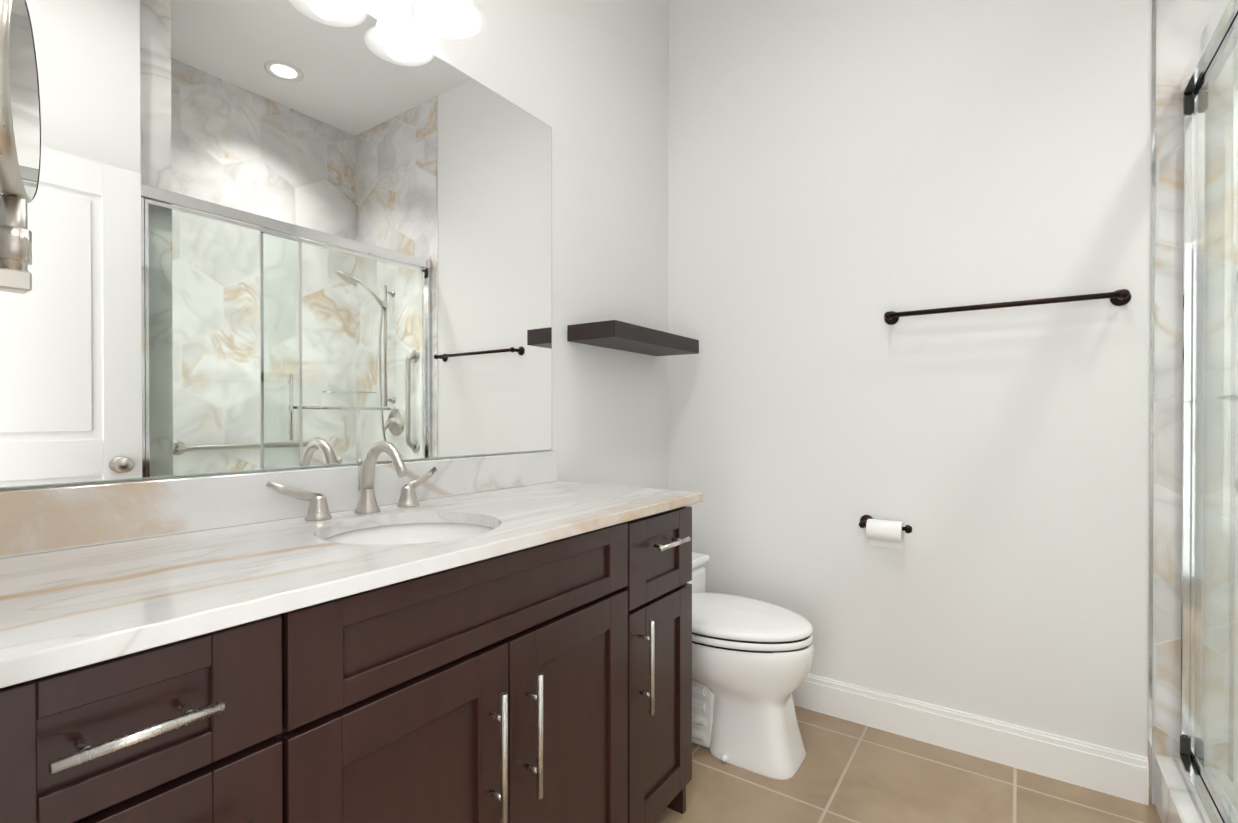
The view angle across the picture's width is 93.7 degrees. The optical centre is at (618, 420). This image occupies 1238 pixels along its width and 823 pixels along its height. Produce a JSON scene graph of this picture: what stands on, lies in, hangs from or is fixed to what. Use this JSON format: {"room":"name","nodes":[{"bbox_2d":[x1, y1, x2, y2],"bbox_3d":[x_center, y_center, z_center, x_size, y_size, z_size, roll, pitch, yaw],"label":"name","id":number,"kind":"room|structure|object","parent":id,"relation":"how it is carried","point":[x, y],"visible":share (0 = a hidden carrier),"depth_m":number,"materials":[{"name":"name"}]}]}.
{"room":"bathroom","nodes":[
{"label":"bathroom","id":0,"kind":"room"},
{"bbox_2d":[0,0,668,490],"bbox_3d":[-0.452,-0.408,1.679,0.100,3.020,2.420,0,0,35],"label":"wall","id":1,"kind":"structure","parent":0,"point":[586,82],"depth_m":2.13,"materials":[{"name":"white paint"}]},
{"bbox_2d":[0,0,551,488],"bbox_3d":[-0.606,-0.431,1.360,0.005,1.062,1.350,0,0,35],"label":"mirror glass","id":2,"kind":"object","parent":1,"relation":"attached to","point":[276,234],"visible":0.92,"depth_m":1.19,"materials":[{"name":"grey"}]},
{"bbox_2d":[0,451,556,556],"bbox_3d":[-0.614,0.154,1.336,0.020,0.100,1.420,0,0,35],"label":"backsplash","id":3,"kind":"structure","parent":1,"relation":"attached to","point":[37,520],"depth_m":1.12,"materials":[{"name":"white stone"}]},
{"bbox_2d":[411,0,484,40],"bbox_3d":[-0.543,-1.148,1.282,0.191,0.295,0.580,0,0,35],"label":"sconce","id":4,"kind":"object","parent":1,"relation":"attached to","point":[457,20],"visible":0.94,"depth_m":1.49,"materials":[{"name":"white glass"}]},
{"bbox_2d":[567,320,698,355],"bbox_3d":[0.074,-0.300,2.179,0.199,0.055,0.600,0,0,35],"label":"floating shelf","id":5,"kind":"object","parent":1,"relation":"attached to","point":[618,335],"visible":1,"depth_m":2.02,"materials":[{"name":"black wood"}]},
{"bbox_2d":[652,705,1160,822],"bbox_3d":[0.292,1.159,0.520,2.650,0.100,3.500,0,0,35],"label":"floor","id":6,"kind":"structure","parent":0,"point":[850,772],"depth_m":1.73,"materials":[{"name":"tile"}]},
{"bbox_2d":[0,497,702,822],"bbox_3d":[-0.394,0.668,1.182,0.560,0.874,1.412,0,0,35],"label":"bathroom vanity","id":7,"kind":"object","parent":6,"relation":"on","point":[478,639],"depth_m":0.87,"materials":[{"name":"black"}]},
{"bbox_2d":[0,481,702,672],"bbox_3d":[-0.393,0.217,1.196,0.543,0.025,1.440,0,0,35],"label":"countertop","id":8,"kind":"structure","parent":7,"relation":"on","point":[55,604],"depth_m":0.87,"materials":[{"name":"white stone"}]},
{"bbox_2d":[687,552,813,779],"bbox_3d":[0.303,0.816,2.035,0.744,0.568,0.526,0,0,35],"label":"toilet","id":9,"kind":"object","parent":6,"relation":"on","point":[752,660],"visible":0.54,"depth_m":1.83,"materials":[{"name":"white ceramic"}]},
{"bbox_2d":[668,0,1217,804],"bbox_3d":[1.255,-0.409,1.910,2.650,3.020,0.104,0,0,35],"label":"wall","id":10,"kind":"structure","parent":0,"point":[846,176],"depth_m":1.96,"materials":[{"name":"white paint"}]},
{"bbox_2d":[859,515,911,548],"bbox_3d":[0.921,0.391,2.017,0.182,0.099,0.112,0,0,35],"label":"toilet paper holder","id":11,"kind":"object","parent":10,"relation":"attached to","point":[885,533],"visible":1,"depth_m":1.98,"materials":[{"name":"white paper"}]},
{"bbox_2d":[792,674,1148,805],"bbox_3d":[0.867,1.035,2.118,1.586,0.130,0.015,0,0,35],"label":"baseboard","id":12,"kind":"structure","parent":10,"relation":"attached to","point":[1120,774],"depth_m":1.89,"materials":[{"name":"white wood"}]},
{"bbox_2d":[884,289,1130,324],"bbox_3d":[1.194,-0.361,1.845,0.663,0.048,0.079,0,0,35],"label":"bar","id":13,"kind":"object","parent":10,"relation":"attached to","point":[1121,297],"visible":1,"depth_m":1.78,"materials":[{"name":"black metal"}]},
{"bbox_2d":[1155,754,1204,822],"bbox_3d":[1.188,1.031,1.050,0.125,0.150,1.409,0,0,35],"label":"sill","id":14,"kind":"structure","parent":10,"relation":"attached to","point":[1174,801],"depth_m":1.52,"materials":[{"name":"stone"}]},
{"bbox_2d":[1174,0,1237,822],"bbox_3d":[1.196,0.006,1.038,0.114,1.900,1.407,0,0,35],"label":"shower door frame","id":15,"kind":"object","parent":10,"relation":"attached to","point":[1206,755],"visible":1,"depth_m":1.45,"materials":[{"name":"silver metal"}]},
{"bbox_3d":[-0.443,-0.399,0.264,1.720,3.020,0.100,0,0,35],"label":"wall","id":16,"kind":"structure","parent":0,"visible":0},
{"bbox_2d":[0,0,40,293],"bbox_3d":[-0.622,-0.254,0.543,0.197,0.339,0.151,0,0,35],"label":"magnifying mirror","id":17,"kind":"object","parent":16,"relation":"attached to","point":[20,136],"visible":1,"depth_m":0.56,"materials":[{"name":"silver metal"}]}
]}

